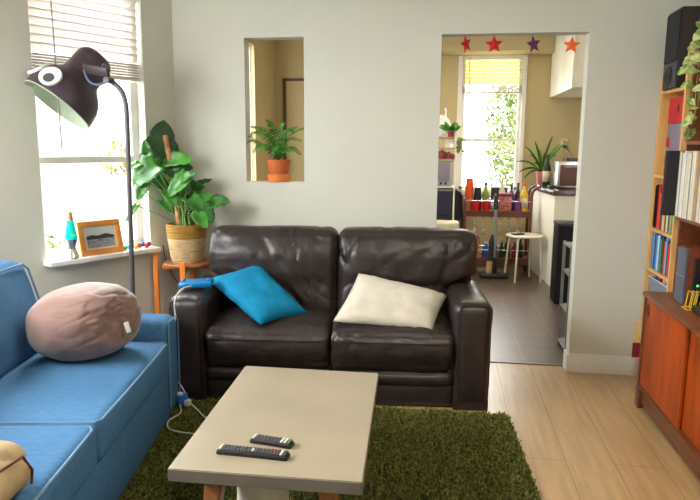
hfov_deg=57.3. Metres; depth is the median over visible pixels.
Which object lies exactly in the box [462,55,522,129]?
window blind
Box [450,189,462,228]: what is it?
dining chair
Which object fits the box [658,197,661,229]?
book
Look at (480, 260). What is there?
shelf
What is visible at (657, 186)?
case
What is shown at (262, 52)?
wall
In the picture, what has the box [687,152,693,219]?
record sleeve
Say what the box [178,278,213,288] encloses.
game controller
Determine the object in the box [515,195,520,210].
bottle
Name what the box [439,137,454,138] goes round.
shelf
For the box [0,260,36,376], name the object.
cushion
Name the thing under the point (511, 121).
tree
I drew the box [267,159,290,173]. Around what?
pot
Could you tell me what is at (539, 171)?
spider plant
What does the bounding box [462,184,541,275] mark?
bar cart
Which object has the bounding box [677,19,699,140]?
pothos
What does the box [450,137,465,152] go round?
trailing plant
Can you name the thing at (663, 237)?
case
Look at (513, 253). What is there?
bottle
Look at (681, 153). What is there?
record sleeve
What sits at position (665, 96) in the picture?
bookcase
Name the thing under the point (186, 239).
pot
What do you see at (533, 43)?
star
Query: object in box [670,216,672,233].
book
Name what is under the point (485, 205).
bowl
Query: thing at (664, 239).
case
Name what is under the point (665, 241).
case
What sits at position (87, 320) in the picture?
round cushion
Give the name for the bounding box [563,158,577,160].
baking tray
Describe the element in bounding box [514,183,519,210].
bottle
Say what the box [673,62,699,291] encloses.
shelving unit
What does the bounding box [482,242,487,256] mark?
bottle
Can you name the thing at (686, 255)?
speaker
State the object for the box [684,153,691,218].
record sleeve
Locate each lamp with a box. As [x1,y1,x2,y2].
[24,47,134,294]
[64,211,79,258]
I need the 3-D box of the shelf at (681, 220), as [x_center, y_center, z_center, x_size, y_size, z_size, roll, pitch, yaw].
[1.845,-0.037,2.687,0.315,0.020,1.795,2,9,8]
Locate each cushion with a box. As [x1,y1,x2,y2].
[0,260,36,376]
[0,342,168,460]
[0,426,97,499]
[0,440,33,499]
[25,282,141,360]
[205,304,335,368]
[209,225,338,311]
[330,308,453,372]
[337,227,477,311]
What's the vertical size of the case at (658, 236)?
0.215 m
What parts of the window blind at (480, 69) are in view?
rail, head rail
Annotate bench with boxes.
[436,220,458,227]
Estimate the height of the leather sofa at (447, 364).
0.995 m
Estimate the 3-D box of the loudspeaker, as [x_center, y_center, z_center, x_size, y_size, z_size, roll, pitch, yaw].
[1.996,-1.153,3.686,0.289,0.439,0.235,2,9,8]
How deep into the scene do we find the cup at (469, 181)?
7.51 m
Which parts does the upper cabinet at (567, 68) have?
door, door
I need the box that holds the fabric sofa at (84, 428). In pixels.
[0,260,180,499]
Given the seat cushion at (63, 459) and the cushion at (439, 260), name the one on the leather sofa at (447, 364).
the cushion at (439, 260)
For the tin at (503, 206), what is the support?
on the bar cart
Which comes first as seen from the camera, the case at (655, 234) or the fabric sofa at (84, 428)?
the fabric sofa at (84, 428)
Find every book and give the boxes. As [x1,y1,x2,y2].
[632,320,641,357]
[656,185,662,227]
[657,193,661,228]
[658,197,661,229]
[668,215,671,233]
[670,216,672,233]
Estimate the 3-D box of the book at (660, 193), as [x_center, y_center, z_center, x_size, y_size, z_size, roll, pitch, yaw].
[1.990,-0.236,3.933,0.170,0.220,0.022,2,9,8]
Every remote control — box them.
[216,444,289,460]
[250,434,294,448]
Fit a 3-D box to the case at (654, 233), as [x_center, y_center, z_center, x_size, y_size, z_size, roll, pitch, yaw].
[1.981,0.005,4.025,0.140,0.225,0.022,2,9,8]
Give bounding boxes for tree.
[484,85,517,186]
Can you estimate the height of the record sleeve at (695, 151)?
0.356 m
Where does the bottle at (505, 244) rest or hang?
on the bar cart
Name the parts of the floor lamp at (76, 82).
lamp shade, lamp cord, joint arm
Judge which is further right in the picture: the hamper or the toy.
the hamper
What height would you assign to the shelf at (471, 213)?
0.070 m
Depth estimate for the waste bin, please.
6.11 m
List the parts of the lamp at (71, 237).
globe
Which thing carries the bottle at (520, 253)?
on the bar cart
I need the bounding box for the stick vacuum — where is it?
[479,194,507,278]
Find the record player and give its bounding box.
[692,305,699,316]
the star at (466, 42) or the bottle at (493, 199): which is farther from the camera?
the bottle at (493, 199)
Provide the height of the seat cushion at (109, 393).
0.210 m
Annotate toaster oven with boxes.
[552,161,577,188]
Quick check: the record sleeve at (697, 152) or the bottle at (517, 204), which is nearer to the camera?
the record sleeve at (697, 152)
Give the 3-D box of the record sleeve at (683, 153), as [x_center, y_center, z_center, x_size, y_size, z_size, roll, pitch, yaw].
[1.950,-0.346,3.444,0.320,0.345,0.009,2,9,8]
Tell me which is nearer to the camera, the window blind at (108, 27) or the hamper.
the window blind at (108, 27)
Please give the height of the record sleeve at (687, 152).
0.349 m
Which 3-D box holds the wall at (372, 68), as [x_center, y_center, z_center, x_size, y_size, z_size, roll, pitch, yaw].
[0.392,-0.678,4.306,3.990,2.950,0.115,2,9,8]
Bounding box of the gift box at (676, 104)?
[668,96,683,123]
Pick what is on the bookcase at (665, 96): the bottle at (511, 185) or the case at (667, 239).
the case at (667, 239)
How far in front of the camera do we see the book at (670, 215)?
3.75 m
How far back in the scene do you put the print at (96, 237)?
4.06 m
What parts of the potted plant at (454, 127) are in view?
pot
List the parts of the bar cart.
post, rail, rail, post, post, handle, handle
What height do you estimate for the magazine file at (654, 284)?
0.203 m
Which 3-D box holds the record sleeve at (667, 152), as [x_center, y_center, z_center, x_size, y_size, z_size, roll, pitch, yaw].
[1.898,-0.366,3.534,0.320,0.354,0.009,2,9,8]
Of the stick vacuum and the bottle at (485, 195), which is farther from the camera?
the bottle at (485, 195)
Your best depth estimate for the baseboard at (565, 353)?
4.34 m
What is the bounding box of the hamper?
[437,188,452,219]
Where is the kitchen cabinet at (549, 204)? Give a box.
[530,184,575,285]
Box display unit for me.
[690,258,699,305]
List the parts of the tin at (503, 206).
lid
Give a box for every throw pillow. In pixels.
[213,266,307,324]
[332,273,446,328]
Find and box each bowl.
[471,201,480,210]
[481,200,490,210]
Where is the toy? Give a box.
[124,241,150,249]
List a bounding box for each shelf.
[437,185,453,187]
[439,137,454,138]
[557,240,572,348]
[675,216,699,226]
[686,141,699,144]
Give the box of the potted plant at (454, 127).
[439,122,460,136]
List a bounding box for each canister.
[445,139,454,147]
[486,261,492,273]
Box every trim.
[441,35,555,54]
[455,55,527,195]
[490,360,562,365]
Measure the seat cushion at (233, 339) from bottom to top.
0.317 m
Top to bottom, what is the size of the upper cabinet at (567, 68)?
0.825 m
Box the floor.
[375,263,699,499]
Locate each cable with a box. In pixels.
[163,245,178,283]
[166,286,206,434]
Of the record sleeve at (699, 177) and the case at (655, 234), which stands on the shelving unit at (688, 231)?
the record sleeve at (699, 177)
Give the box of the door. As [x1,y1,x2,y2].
[282,78,303,181]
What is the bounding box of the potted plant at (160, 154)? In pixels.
[125,120,229,263]
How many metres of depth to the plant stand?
4.37 m
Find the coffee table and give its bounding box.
[168,366,377,499]
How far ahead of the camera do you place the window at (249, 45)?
7.45 m
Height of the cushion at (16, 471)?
0.193 m
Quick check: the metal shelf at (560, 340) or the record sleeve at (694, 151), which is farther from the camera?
the metal shelf at (560, 340)
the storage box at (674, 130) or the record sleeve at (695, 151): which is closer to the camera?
the record sleeve at (695, 151)
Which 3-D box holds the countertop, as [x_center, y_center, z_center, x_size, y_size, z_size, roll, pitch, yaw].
[2.563,-0.685,7.311,0.745,0.053,1.150,1,9,4]
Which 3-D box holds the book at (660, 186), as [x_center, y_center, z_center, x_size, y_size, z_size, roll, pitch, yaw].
[1.994,-0.265,3.954,0.170,0.270,0.026,2,9,8]
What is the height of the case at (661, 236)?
0.230 m
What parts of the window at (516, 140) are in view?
meeting rail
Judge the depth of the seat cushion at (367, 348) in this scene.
3.63 m
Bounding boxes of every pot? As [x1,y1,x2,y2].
[166,221,206,263]
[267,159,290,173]
[438,149,446,158]
[446,151,451,158]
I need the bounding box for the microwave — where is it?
[438,161,452,185]
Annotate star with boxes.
[460,36,470,52]
[486,35,501,51]
[527,35,539,52]
[563,36,579,52]
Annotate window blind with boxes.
[27,0,140,150]
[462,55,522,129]
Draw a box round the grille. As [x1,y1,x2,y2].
[664,9,681,64]
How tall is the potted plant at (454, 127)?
0.177 m
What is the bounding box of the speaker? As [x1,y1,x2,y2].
[674,245,699,305]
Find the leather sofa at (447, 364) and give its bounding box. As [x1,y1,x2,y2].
[169,225,492,410]
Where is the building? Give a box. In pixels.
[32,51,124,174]
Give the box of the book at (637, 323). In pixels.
[632,320,641,357]
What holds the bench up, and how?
on the floor
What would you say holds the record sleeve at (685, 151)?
on the shelving unit at (688, 231)
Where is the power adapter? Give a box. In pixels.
[177,392,190,405]
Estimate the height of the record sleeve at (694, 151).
0.356 m
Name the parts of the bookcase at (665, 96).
shelf, panel, shelf, shelf, panel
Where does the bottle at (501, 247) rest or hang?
on the bar cart
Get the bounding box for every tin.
[491,187,507,199]
[498,193,512,210]
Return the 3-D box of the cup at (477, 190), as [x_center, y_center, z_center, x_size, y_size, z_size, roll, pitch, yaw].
[1.502,-0.677,7.531,0.099,0.120,0.099,2,9,8]
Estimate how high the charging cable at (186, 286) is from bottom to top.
0.651 m
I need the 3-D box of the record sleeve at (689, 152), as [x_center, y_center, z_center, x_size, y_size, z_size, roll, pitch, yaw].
[1.943,-0.339,3.374,0.320,0.354,0.014,2,9,8]
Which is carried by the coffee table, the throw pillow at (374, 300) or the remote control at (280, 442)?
the remote control at (280, 442)
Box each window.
[31,51,160,266]
[249,45,251,180]
[458,59,522,189]
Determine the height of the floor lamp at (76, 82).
2.049 m
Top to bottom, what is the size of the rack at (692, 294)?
0.091 m
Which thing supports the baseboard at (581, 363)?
attached to the wall at (372, 68)
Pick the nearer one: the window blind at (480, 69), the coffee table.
the coffee table
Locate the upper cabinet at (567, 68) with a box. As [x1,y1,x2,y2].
[550,35,585,97]
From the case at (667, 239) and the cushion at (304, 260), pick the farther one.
the cushion at (304, 260)
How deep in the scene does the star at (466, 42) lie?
4.15 m
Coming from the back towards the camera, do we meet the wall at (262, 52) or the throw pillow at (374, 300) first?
the wall at (262, 52)
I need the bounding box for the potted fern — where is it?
[247,119,303,181]
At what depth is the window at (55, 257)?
4.18 m
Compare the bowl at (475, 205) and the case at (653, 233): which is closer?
the case at (653, 233)
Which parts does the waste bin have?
lid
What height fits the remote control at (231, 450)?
0.021 m
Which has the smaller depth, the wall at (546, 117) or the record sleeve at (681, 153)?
the record sleeve at (681, 153)
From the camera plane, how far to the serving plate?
7.38 m
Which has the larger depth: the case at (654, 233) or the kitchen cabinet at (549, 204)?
the kitchen cabinet at (549, 204)
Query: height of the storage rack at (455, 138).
1.600 m
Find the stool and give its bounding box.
[504,232,542,282]
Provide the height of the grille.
0.277 m
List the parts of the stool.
leg, leg, seat, leg, leg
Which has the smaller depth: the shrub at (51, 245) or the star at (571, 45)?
the star at (571, 45)
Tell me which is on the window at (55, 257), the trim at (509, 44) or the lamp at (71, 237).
the lamp at (71, 237)
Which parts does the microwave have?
door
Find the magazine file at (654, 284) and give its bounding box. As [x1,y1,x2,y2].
[648,275,666,291]
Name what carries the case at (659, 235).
on the bookcase at (665, 96)
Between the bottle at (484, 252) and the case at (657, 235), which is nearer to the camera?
the case at (657, 235)
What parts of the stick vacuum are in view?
motor, handle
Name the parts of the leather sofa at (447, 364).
arm, panel, panel, arm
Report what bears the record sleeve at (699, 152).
on the shelving unit at (688, 231)
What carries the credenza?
on the floor
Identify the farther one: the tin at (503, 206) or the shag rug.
the tin at (503, 206)
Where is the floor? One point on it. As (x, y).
(584, 436)
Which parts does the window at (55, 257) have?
meeting rail, sill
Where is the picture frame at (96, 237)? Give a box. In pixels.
[75,219,123,256]
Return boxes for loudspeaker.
[662,6,699,90]
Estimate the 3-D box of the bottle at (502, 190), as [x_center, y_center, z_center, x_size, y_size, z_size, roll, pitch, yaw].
[1.803,-0.661,7.591,0.076,0.380,0.076,2,9,8]
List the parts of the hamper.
lid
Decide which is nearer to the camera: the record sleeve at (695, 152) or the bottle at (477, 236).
the record sleeve at (695, 152)
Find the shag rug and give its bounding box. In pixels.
[118,396,542,499]
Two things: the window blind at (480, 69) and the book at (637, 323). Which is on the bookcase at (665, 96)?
the book at (637, 323)
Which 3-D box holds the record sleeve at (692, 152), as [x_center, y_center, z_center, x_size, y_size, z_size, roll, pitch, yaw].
[1.935,-0.331,3.331,0.320,0.352,0.011,2,9,8]
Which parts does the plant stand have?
leg, leg, leg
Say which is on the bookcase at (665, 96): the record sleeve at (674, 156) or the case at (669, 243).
the case at (669, 243)
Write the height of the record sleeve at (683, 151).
0.355 m
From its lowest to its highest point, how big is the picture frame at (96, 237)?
0.227 m
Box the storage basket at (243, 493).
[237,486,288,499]
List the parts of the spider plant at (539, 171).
pot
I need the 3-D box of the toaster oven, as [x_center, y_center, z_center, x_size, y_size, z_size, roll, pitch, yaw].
[2.537,-0.839,7.155,0.465,0.300,0.343,2,9,8]
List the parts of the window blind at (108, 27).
ladder cord, ladder cord, rail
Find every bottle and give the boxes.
[476,235,479,256]
[481,182,488,209]
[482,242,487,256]
[490,193,498,210]
[498,178,504,208]
[498,241,504,257]
[504,237,509,256]
[509,184,514,210]
[511,241,516,257]
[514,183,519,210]
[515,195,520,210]
[518,239,522,257]
[520,183,527,211]
[542,154,550,186]
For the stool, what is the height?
0.521 m
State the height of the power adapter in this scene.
0.075 m
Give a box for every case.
[650,233,653,266]
[651,233,658,267]
[652,234,655,268]
[653,185,658,227]
[654,234,659,269]
[655,236,658,269]
[656,235,659,270]
[657,234,665,270]
[658,240,661,272]
[660,237,666,272]
[661,239,665,273]
[662,241,665,273]
[663,237,670,274]
[665,241,670,275]
[666,243,669,276]
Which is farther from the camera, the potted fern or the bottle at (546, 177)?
the bottle at (546, 177)
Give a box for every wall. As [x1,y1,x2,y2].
[0,0,179,313]
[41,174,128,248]
[121,0,699,356]
[249,40,275,180]
[275,40,581,254]
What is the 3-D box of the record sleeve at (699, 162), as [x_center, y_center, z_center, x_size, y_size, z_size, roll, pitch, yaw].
[1.915,-0.313,3.213,0.320,0.354,0.009,2,9,8]
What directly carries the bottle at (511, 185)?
on the bar cart
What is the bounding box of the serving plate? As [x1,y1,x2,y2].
[439,115,450,135]
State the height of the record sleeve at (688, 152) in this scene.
0.349 m
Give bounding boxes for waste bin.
[550,220,573,303]
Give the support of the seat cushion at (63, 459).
on the fabric sofa at (84, 428)
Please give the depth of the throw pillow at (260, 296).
3.84 m
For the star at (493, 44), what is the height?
0.111 m
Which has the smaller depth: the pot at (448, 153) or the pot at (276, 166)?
the pot at (276, 166)
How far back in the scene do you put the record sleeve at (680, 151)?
3.52 m
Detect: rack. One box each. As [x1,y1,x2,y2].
[437,137,456,219]
[681,290,699,310]
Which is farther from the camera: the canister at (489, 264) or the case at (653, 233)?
the canister at (489, 264)
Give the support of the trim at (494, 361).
attached to the wall at (372, 68)
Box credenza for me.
[634,291,699,479]
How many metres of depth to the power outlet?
7.88 m
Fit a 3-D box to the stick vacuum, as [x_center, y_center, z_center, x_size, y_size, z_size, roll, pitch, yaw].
[1.662,-0.157,7.316,0.320,0.962,0.140,2,9,8]
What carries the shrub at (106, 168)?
on the ground
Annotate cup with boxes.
[465,178,473,188]
[473,187,481,197]
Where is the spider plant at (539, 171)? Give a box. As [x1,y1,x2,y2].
[517,137,567,185]
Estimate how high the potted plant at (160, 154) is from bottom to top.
0.952 m
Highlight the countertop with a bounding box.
[531,184,575,195]
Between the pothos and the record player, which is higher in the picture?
the pothos
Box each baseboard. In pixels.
[563,349,568,371]
[568,353,637,375]
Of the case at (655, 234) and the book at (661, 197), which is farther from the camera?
the case at (655, 234)
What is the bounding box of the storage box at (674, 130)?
[663,123,680,174]
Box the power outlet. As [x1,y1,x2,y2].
[561,139,567,148]
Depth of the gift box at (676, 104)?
3.76 m
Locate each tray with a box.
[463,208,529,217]
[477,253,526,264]
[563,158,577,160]
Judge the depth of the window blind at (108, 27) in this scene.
3.90 m
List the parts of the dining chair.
backrest, arm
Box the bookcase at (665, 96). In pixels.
[636,51,699,377]
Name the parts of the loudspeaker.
panel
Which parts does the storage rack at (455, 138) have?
post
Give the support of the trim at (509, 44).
attached to the wall at (546, 117)
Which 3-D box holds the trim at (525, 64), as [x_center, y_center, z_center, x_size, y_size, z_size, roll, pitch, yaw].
[1.749,-1.538,7.973,0.850,1.720,0.030,2,9,8]
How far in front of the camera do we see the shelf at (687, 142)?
3.42 m
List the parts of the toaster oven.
door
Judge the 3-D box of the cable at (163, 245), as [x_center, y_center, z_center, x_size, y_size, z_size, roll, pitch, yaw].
[-1.189,0.327,4.557,0.251,0.741,0.025,-2,10,-17]
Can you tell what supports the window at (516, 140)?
in the wall at (546, 117)
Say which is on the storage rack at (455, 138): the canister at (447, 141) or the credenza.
the canister at (447, 141)
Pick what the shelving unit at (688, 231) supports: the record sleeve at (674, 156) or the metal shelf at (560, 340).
the record sleeve at (674, 156)
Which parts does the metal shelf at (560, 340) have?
shelf, post, shelf, shelf, shelf, post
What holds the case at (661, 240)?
on the bookcase at (665, 96)
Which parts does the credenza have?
leg, handle, panel, door, door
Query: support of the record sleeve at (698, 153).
on the shelving unit at (688, 231)
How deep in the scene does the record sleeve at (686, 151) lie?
3.43 m
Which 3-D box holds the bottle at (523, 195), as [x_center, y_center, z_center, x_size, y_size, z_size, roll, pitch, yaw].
[2.026,-0.613,7.464,0.106,0.330,0.106,2,9,8]
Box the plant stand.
[152,254,211,313]
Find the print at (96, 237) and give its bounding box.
[85,226,115,248]
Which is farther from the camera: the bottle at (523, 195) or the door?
the door
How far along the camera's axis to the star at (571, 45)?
4.07 m
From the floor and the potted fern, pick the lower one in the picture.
the floor
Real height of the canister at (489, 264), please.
0.140 m
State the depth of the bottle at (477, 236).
7.55 m
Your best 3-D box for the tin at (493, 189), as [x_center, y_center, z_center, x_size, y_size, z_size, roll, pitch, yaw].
[1.780,-0.616,7.656,0.196,0.270,0.041,2,9,8]
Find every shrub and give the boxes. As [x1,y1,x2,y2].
[45,234,66,248]
[95,139,125,174]
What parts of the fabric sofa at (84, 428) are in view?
arm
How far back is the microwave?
7.28 m
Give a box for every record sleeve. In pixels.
[660,151,668,214]
[663,151,679,215]
[675,151,682,215]
[676,153,681,213]
[677,151,684,216]
[678,153,684,216]
[680,151,685,210]
[680,151,693,217]
[681,152,687,217]
[682,152,688,217]
[683,152,689,217]
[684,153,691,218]
[686,152,692,218]
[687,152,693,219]
[688,151,694,218]
[688,151,695,219]
[689,152,695,219]
[690,151,699,220]
[691,153,698,220]
[693,152,699,221]
[694,162,699,221]
[695,177,699,221]
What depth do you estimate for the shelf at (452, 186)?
7.31 m
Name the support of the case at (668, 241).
on the bookcase at (665, 96)

